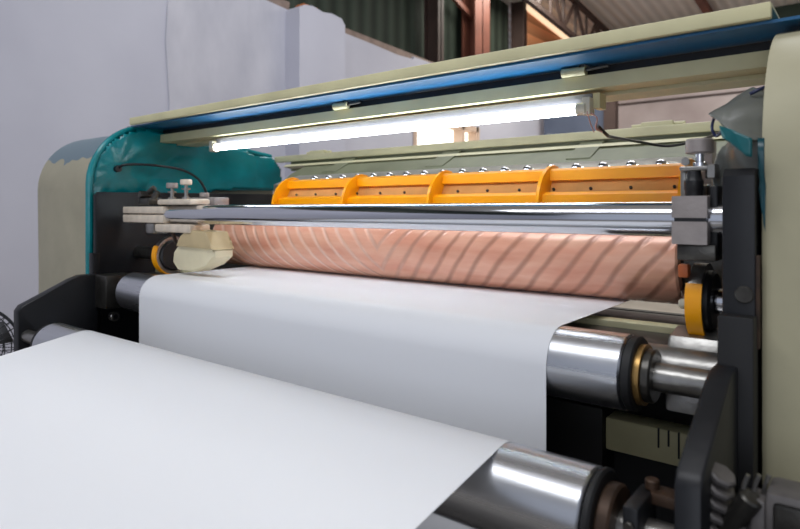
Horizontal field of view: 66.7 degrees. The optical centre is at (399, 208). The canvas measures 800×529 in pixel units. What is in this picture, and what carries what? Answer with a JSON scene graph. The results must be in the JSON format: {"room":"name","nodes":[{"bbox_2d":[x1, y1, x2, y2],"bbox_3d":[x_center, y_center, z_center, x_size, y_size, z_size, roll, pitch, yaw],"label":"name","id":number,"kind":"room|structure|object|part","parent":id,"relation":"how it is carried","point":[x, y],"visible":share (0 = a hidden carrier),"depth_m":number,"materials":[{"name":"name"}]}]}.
{"room":"factory floor","nodes":[
{"label":"factory floor","id":0,"kind":"room"},
{"bbox_2d":[0,0,561,354],"bbox_3d":[-2.985,-2.050,5.288,0.760,7.200,22.600,0,0,38],"label":"wall","id":1,"kind":"structure","parent":0,"point":[71,71],"depth_m":5.92,"materials":[{"name":"paint"}]},
{"bbox_3d":[-2.149,-2.590,6.346,0.140,0.840,11.306,0,0,38],"label":"wall plate","id":2,"kind":"part","parent":1,"relation":"part of","materials":[{"name":"white paint"}]},
{"bbox_2d":[424,0,443,62],"bbox_3d":[0.543,-3.530,9.829,0.370,2.640,0.280,0,0,38],"label":"steel column","id":3,"kind":"structure","parent":1,"relation":"attached to","point":[433,9],"depth_m":9.80,"materials":[{"name":"metal"}]},
{"bbox_2d":[413,126,479,145],"bbox_3d":[0.714,-0.535,9.923,0.220,1.770,1.900,0,0,38],"label":"window","id":4,"kind":"structure","parent":1,"relation":"in","point":[463,133],"depth_m":10.12,"materials":[{"name":"white"}]},
{"bbox_2d":[462,0,489,56],"bbox_3d":[1.349,-3.530,10.849,0.370,2.640,0.620,0,0,38],"label":"steel column","id":5,"kind":"structure","parent":1,"relation":"on","point":[476,32],"depth_m":10.78,"materials":[{"name":"red metal"}]},
{"bbox_2d":[452,0,473,20],"bbox_3d":[0.919,-3.600,10.360,0.060,0.485,1.228,0,0,38],"label":"diagonal brace","id":6,"kind":"object","parent":5,"relation":"attached to","point":[459,3],"visible":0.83,"depth_m":10.59,"materials":[{"name":"brown paint"}]},
{"bbox_2d":[511,0,526,47],"bbox_3d":[2.372,-3.530,12.144,0.370,2.640,0.260,0,0,38],"label":"steel column","id":7,"kind":"structure","parent":1,"relation":"attached to","point":[518,9],"depth_m":12.13,"materials":[{"name":"brown metal"}]},
{"bbox_2d":[526,4,568,38],"bbox_3d":[3.301,-3.920,13.086,0.060,0.429,2.547,0,0,38],"label":"window","id":8,"kind":"structure","parent":1,"relation":"in","point":[529,9],"depth_m":12.75,"materials":[{"name":"beige"}]},
{"bbox_2d":[544,101,617,134],"bbox_3d":[3.508,-0.650,11.896,1.459,4.400,0.180,0,0,38],"label":"sliding door","id":9,"kind":"structure","parent":1,"relation":"in","point":[608,118],"depth_m":11.81,"materials":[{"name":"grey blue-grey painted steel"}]},
{"bbox_3d":[3.429,-0.300,11.959,1.259,3.700,0.060,0,0,38],"label":"door","id":10,"kind":"part","parent":9,"relation":"part of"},
{"bbox_3d":[3.994,-0.650,11.513,0.220,4.400,0.180,0,0,38],"label":"door post","id":11,"kind":"part","parent":9,"relation":"part of","materials":[{"name":"brown metal"}]},
{"bbox_2d":[613,300,684,313],"bbox_3d":[3.409,1.600,4.316,24.000,0.100,29.000,0,0,38],"label":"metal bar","id":12,"kind":"structure","parent":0,"point":[642,305],"depth_m":9.66,"materials":[{"name":"metal"}]},
{"bbox_2d":[0,312,13,355],"bbox_3d":[-2.052,1.006,2.957,0.400,1.088,0.405,0,0,38],"label":"fan","id":13,"kind":"object","parent":12,"relation":"on","point":[5,337],"visible":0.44,"depth_m":2.94,"materials":[{"name":"black metal"}]},
{"bbox_3d":[-2.039,0.685,2.898,0.341,0.323,0.052,0,0,-12],"label":"blade","id":14,"kind":"part","parent":13,"relation":"part of","materials":[{"name":"black metal"}]},
{"bbox_2d":[38,136,272,292],"bbox_3d":[-1.370,0.575,3.541,0.580,1.950,1.140,0,0,38],"label":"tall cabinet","id":15,"kind":"object","parent":12,"relation":"on","point":[62,179],"visible":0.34,"depth_m":3.12,"materials":[{"name":"beige metal"}]},
{"bbox_2d":[85,126,281,273],"bbox_3d":[-1.112,-0.012,3.331,0.095,0.824,1.190,0,0,38],"label":"cover","id":16,"kind":"object","parent":15,"relation":"attached to","point":[241,169],"visible":0.59,"depth_m":3.15,"materials":[{"name":"teal plastic"}]},
{"bbox_2d":[118,163,207,192],"bbox_3d":[-1.098,-0.123,2.947,0.520,0.202,0.178,0,0,18],"label":"cable","id":17,"kind":"object","parent":16,"relation":"attached to","point":[126,164],"visible":0.84,"depth_m":2.99,"materials":[{"name":"black rubber"}]},
{"bbox_2d":[14,168,761,528],"bbox_3d":[-0.146,0.730,2.297,2.713,1.640,1.415,0,0,38],"label":"frame","id":18,"kind":"object","parent":12,"relation":"on","point":[676,440],"visible":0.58,"depth_m":1.59,"materials":[{"name":"black metal"}]},
{"bbox_3d":[-1.513,0.650,2.686,0.055,0.700,0.330,0,0,38],"label":"support arm","id":19,"kind":"part","parent":18,"relation":"part of","materials":[{"name":"black metal"}]},
{"bbox_3d":[-1.425,0.868,2.836,0.037,1.325,0.035,0,0,38],"label":"plate","id":20,"kind":"part","parent":18,"relation":"part of","materials":[{"name":"black metal"}]},
{"bbox_2d":[133,236,181,273],"bbox_3d":[-1.158,0.215,2.886,0.325,0.178,0.178,0,0,38],"label":"ring","id":21,"kind":"object","parent":18,"relation":"on","point":[161,255],"visible":0.73,"depth_m":2.77,"materials":[{"name":"metal"}]},
{"bbox_3d":[-1.089,0.730,3.256,0.025,1.640,1.080,0,0,38],"label":"plate","id":22,"kind":"part","parent":18,"relation":"part of","materials":[{"name":"black metal"}]},
{"bbox_2d":[21,323,673,528],"bbox_3d":[-0.563,0.580,1.770,2.573,0.260,0.172,0,0,38],"label":"roller","id":23,"kind":"object","parent":18,"relation":"attached to","point":[519,486],"visible":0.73,"depth_m":1.06,"materials":[{"name":"metal"}]},
{"bbox_2d":[0,330,514,528],"bbox_3d":[-0.921,0.570,1.158,1.749,0.240,1.576,0,0,38],"label":"paper web","id":24,"kind":"object","parent":23,"relation":"on","point":[98,430],"visible":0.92,"depth_m":1.25,"materials":[{"name":"white paper"}]},
{"bbox_2d":[115,272,709,411],"bbox_3d":[-0.300,0.365,2.002,2.448,0.168,0.168,0,0,38],"label":"roller","id":25,"kind":"object","parent":18,"relation":"attached to","point":[615,370],"visible":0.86,"depth_m":1.33,"materials":[{"name":"metal"}]},
{"bbox_2d":[139,266,628,528],"bbox_3d":[-0.184,0.664,2.183,1.795,0.772,0.601,0,0,38],"label":"paper web","id":26,"kind":"object","parent":25,"relation":"on","point":[472,358],"visible":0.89,"depth_m":1.79,"materials":[{"name":"white paper"}]},
{"bbox_3d":[-0.210,0.325,2.284,2.560,0.050,0.055,0,0,38],"label":"rail","id":27,"kind":"part","parent":18,"relation":"part of","materials":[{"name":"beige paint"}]},
{"bbox_2d":[127,201,721,237],"bbox_3d":[-0.282,0.023,2.083,2.534,0.079,0.079,0,0,38],"label":"chrome bar","id":28,"kind":"object","parent":18,"relation":"attached to","point":[593,218],"visible":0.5,"depth_m":1.68,"materials":[{"name":"silver metal"}]},
{"bbox_2d":[123,179,233,271],"bbox_3d":[-0.965,0.067,2.680,0.692,0.385,0.190,0,0,38],"label":"clamp","id":29,"kind":"object","parent":28,"relation":"attached to","point":[156,224],"depth_m":2.55,"materials":[{"name":"beige metal"}]},
{"bbox_3d":[-0.991,-0.102,2.643,0.048,0.023,0.048,0,0,38],"label":"knob","id":30,"kind":"part","parent":29,"relation":"part of","materials":[{"name":"grey metal"}]},
{"bbox_3d":[-0.937,0.082,2.613,0.270,0.036,0.100,0,0,38],"label":"plate","id":31,"kind":"part","parent":29,"relation":"part of","materials":[{"name":"beige metal"}]},
{"bbox_3d":[-0.929,-0.030,2.607,0.250,0.024,0.100,0,0,38],"label":"plate","id":32,"kind":"part","parent":29,"relation":"part of","materials":[{"name":"beige metal"}]},
{"bbox_3d":[-0.906,-0.114,2.576,0.048,0.023,0.048,0,0,38],"label":"knob","id":33,"kind":"part","parent":29,"relation":"part of","materials":[{"name":"beige metal"}]},
{"bbox_3d":[-0.846,0.173,2.555,0.349,0.173,0.106,0,0,38],"label":"wrapped guard","id":34,"kind":"part","parent":29,"relation":"part of","materials":[{"name":"beige plastic"}]},
{"bbox_2d":[672,138,721,261],"bbox_3d":[0.676,-0.021,1.362,0.087,0.266,0.167,0,0,38],"label":"clamp","id":35,"kind":"object","parent":28,"relation":"attached to","point":[694,240],"visible":0.93,"depth_m":1.31,"materials":[{"name":"grey metal"}]},
{"bbox_3d":[0.643,-0.056,1.372,0.012,0.061,0.030,0,0,38],"label":"post","id":36,"kind":"part","parent":35,"relation":"part of","materials":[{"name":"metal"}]},
{"bbox_3d":[0.660,-0.138,1.339,0.058,0.032,0.058,0,0,38],"label":"knob","id":37,"kind":"part","parent":35,"relation":"part of","materials":[{"name":"grey metal"}]},
{"bbox_3d":[-0.032,0.930,2.465,2.614,1.240,0.030,0,0,38],"label":"panel","id":38,"kind":"part","parent":18,"relation":"part of","materials":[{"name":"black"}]},
{"bbox_2d":[209,224,721,303],"bbox_3d":[-0.043,0.148,2.455,2.610,0.260,0.260,0,0,38],"label":"roller","id":39,"kind":"object","parent":18,"relation":"attached to","point":[625,267],"visible":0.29,"depth_m":2.04,"materials":[{"name":"pink rubber"},{"name":"steel"}]},
{"bbox_2d":[274,141,716,190],"bbox_3d":[0.263,-0.130,2.519,2.210,0.160,0.200,0,0,38],"label":"bed","id":40,"kind":"object","parent":18,"relation":"on","point":[709,158],"visible":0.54,"depth_m":2.35,"materials":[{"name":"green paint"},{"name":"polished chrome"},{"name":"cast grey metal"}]},
{"bbox_2d":[271,158,694,204],"bbox_3d":[0.158,-0.075,2.382,1.807,0.160,0.185,0,0,38],"label":"guard","id":41,"kind":"object","parent":40,"relation":"attached to","point":[650,182],"visible":0.77,"depth_m":2.20,"materials":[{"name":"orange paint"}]},
{"bbox_3d":[-0.552,-0.075,2.931,0.012,0.160,0.165,0,0,38],"label":"plate","id":42,"kind":"part","parent":41,"relation":"part of","materials":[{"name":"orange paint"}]},
{"bbox_3d":[0.856,-0.075,1.818,0.012,0.160,0.165,0,0,38],"label":"plate","id":43,"kind":"part","parent":41,"relation":"part of","materials":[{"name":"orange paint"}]},
{"bbox_3d":[0.269,-0.115,2.527,2.210,0.130,0.180,0,0,38],"label":"plate","id":44,"kind":"part","parent":40,"relation":"part of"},
{"bbox_2d":[678,263,721,335],"bbox_3d":[0.713,0.214,1.408,0.125,0.179,0.178,0,0,38],"label":"wheel","id":45,"kind":"object","parent":18,"relation":"on","point":[701,304],"visible":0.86,"depth_m":1.36,"materials":[{"name":"metal"}]},
{"bbox_3d":[0.543,0.650,1.062,0.040,0.700,0.330,0,0,38],"label":"support arm","id":46,"kind":"part","parent":18,"relation":"part of","materials":[{"name":"black metal"}]},
{"bbox_2d":[711,141,757,185],"bbox_3d":[0.705,-0.093,1.286,0.041,0.123,0.182,0,0,-3],"label":"plastic wrap","id":47,"kind":"object","parent":18,"relation":"on","point":[729,156],"visible":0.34,"depth_m":1.28,"materials":[{"name":"plastic"}]},
{"bbox_3d":[0.656,0.868,1.180,0.062,1.325,0.055,0,0,38],"label":"plate","id":48,"kind":"part","parent":18,"relation":"part of","materials":[{"name":"black metal"}]},
{"bbox_3d":[0.995,0.730,1.610,0.058,1.640,1.080,0,0,38],"label":"plate","id":49,"kind":"part","parent":18,"relation":"part of","materials":[{"name":"black metal"}]},
{"bbox_2d":[758,138,765,231],"bbox_3d":[0.686,-0.045,1.153,0.013,0.178,0.019,0,0,38],"label":"strip","id":50,"kind":"object","parent":18,"relation":"attached to","point":[761,141],"visible":1,"depth_m":1.15,"materials":[{"name":"plastic"}]},
{"bbox_2d":[762,30,799,489],"bbox_3d":[1.321,0.575,1.414,0.680,1.950,1.144,0,0,38],"label":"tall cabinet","id":51,"kind":"object","parent":12,"relation":"on","point":[781,105],"visible":0.97,"depth_m":1.16,"materials":[{"name":"beige metal"}]},
{"bbox_2d":[160,41,771,146],"bbox_3d":[-0.108,-0.370,2.372,2.730,0.074,0.210,0,0,38],"label":"beam","id":52,"kind":"structure","parent":51,"relation":"attached to","point":[740,66],"depth_m":1.82,"materials":[{"name":"beige metal"}]},
{"bbox_2d":[209,92,605,151],"bbox_3d":[-0.151,-0.277,2.318,1.854,0.113,0.088,0,0,38],"label":"tube light","id":53,"kind":"object","parent":52,"relation":"hanging from","point":[583,104],"visible":1,"depth_m":2.07,"materials":[{"name":"white glass"}]},
{"bbox_2d":[597,125,719,146],"bbox_3d":[0.854,-0.228,1.901,0.328,0.034,0.567,0,0,38],"label":"cable","id":54,"kind":"object","parent":53,"relation":"attached to","point":[599,127],"visible":0.84,"depth_m":2.06,"materials":[{"name":"black rubber"}]},
{"bbox_2d":[130,2,799,129],"bbox_3d":[0.103,-0.415,2.152,3.405,0.069,0.455,0,0,38],"label":"rail","id":55,"kind":"object","parent":52,"relation":"on","point":[755,23],"visible":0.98,"depth_m":1.73,"materials":[{"name":"beige metal"}]},
{"bbox_2d":[274,120,727,178],"bbox_3d":[0.290,-0.242,2.893,2.730,0.205,0.420,0,0,38],"label":"cover","id":56,"kind":"object","parent":51,"relation":"attached to","point":[589,145],"visible":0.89,"depth_m":2.67,"materials":[{"name":"beige metal"}]},
{"bbox_3d":[0.366,-0.260,2.884,2.600,0.060,0.020,0,0,38],"label":"web plate","id":57,"kind":"part","parent":56,"relation":"part of","materials":[{"name":"green paint"}]},
{"bbox_2d":[709,87,763,140],"bbox_3d":[0.718,-0.198,1.246,0.165,0.133,0.107,0,0,-19],"label":"plastic sheet","id":58,"kind":"object","parent":51,"relation":"attached to","point":[743,114],"visible":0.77,"depth_m":1.24,"materials":[{"name":"plastic"}]},
{"bbox_2d":[710,118,720,136],"bbox_3d":[0.655,-0.171,1.264,0.015,0.046,0.049,0,0,9],"label":"wire loop","id":59,"kind":"object","parent":58,"relation":"attached to","point":[713,119],"visible":0.88,"depth_m":1.27,"materials":[{"name":"blue plastic"}]},
{"bbox_2d":[719,126,751,156],"bbox_3d":[0.653,-0.133,1.187,0.015,0.068,0.064,0,0,-33],"label":"flap","id":60,"kind":"object","parent":58,"relation":"attached to","point":[743,143],"visible":1,"depth_m":1.18,"materials":[{"name":"plastic"}]},
{"bbox_2d":[749,85,764,94],"bbox_3d":[0.753,-0.250,1.273,0.041,0.023,0.015,0,0,4],"label":"wire","id":61,"kind":"object","parent":58,"relation":"on","point":[762,87],"visible":0.83,"depth_m":1.27,"materials":[{"name":"blue"}]},
{"bbox_3d":[0.687,1.035,0.834,0.455,1.030,0.440,0,0,38],"label":"shelf","id":62,"kind":"object","parent":12,"relation":"on","visible":0},
{"bbox_2d":[710,462,761,528],"bbox_3d":[0.517,0.475,0.979,0.054,0.122,0.126,0,0,-41],"label":"valve","id":63,"kind":"object","parent":62,"relation":"on","point":[730,510],"visible":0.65,"depth_m":0.96,"materials":[{"name":"grey metal"}]},
{"bbox_2d":[741,474,750,528],"bbox_3d":[0.533,0.472,0.950,0.022,0.121,0.022,0,0,-11],"label":"fitting","id":64,"kind":"object","parent":63,"relation":"attached to","point":[747,476],"visible":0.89,"depth_m":0.94,"materials":[{"name":"grey metal"}]},
{"bbox_3d":[0.537,0.438,0.947,0.017,0.052,0.007,0,0,38],"label":"stem","id":65,"kind":"part","parent":64,"relation":"part of","materials":[{"name":"metal"}]},
{"bbox_2d":[747,474,761,528],"bbox_3d":[0.550,0.472,0.950,0.022,0.121,0.022,0,0,-11],"label":"fitting","id":66,"kind":"object","parent":62,"relation":"on","point":[758,476],"visible":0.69,"depth_m":0.94,"materials":[{"name":"grey metal"}]},
{"bbox_3d":[0.554,0.438,0.947,0.017,0.052,0.007,0,0,38],"label":"stem","id":67,"kind":"part","parent":66,"relation":"part of","materials":[{"name":"metal"}]},
{"bbox_2d":[761,474,771,494],"bbox_3d":[0.566,0.472,0.950,0.022,0.121,0.022,0,0,-11],"label":"fitting","id":68,"kind":"object","parent":62,"relation":"on","point":[767,479],"visible":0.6,"depth_m":0.94,"materials":[{"name":"grey metal"}]},
{"bbox_2d":[750,477,799,528],"bbox_3d":[0.598,0.475,0.922,0.110,0.100,0.086,0,0,38],"label":"junction box","id":69,"kind":"object","parent":62,"relation":"on","point":[780,509],"visible":0.91,"depth_m":0.91,"materials":[{"name":"grey metal"}]},
{"bbox_3d":[0.583,0.476,0.885,0.068,0.078,0.008,0,0,38],"label":"lid","id":70,"kind":"part","parent":69,"relation":"part of","materials":[{"name":"metal"}]},
{"bbox_2d":[502,0,799,48],"bbox_3d":[1.385,-4.920,3.366,22.000,2.580,25.000,0,0,38],"label":"ceiling","id":71,"kind":"structure","parent":0,"point":[614,14],"depth_m":12.15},
{"bbox_2d":[523,0,609,37],"bbox_3d":[1.813,-3.885,9.718,0.090,1.730,9.539,0,0,38],"label":"roof truss","id":72,"kind":"object","parent":71,"relation":"attached to","point":[561,24],"visible":0.53,"depth_m":11.46,"materials":[{"name":"brown metal"}]},
{"bbox_2d":[694,0,713,13],"bbox_3d":[2.763,-4.290,7.693,0.120,1.259,11.514,0,0,38],"label":"roof beam","id":73,"kind":"structure","parent":71,"relation":"attached to","point":[704,6],"depth_m":11.36,"materials":[{"name":"brown metal"}]},
{"bbox_2d":[618,3,799,128],"bbox_3d":[11.049,-1.200,8.747,17.500,5.500,0.275,0,0,38],"label":"wall","id":74,"kind":"structure","parent":0,"point":[696,107],"depth_m":12.69,"materials":[{"name":"white paint"}]}
]}

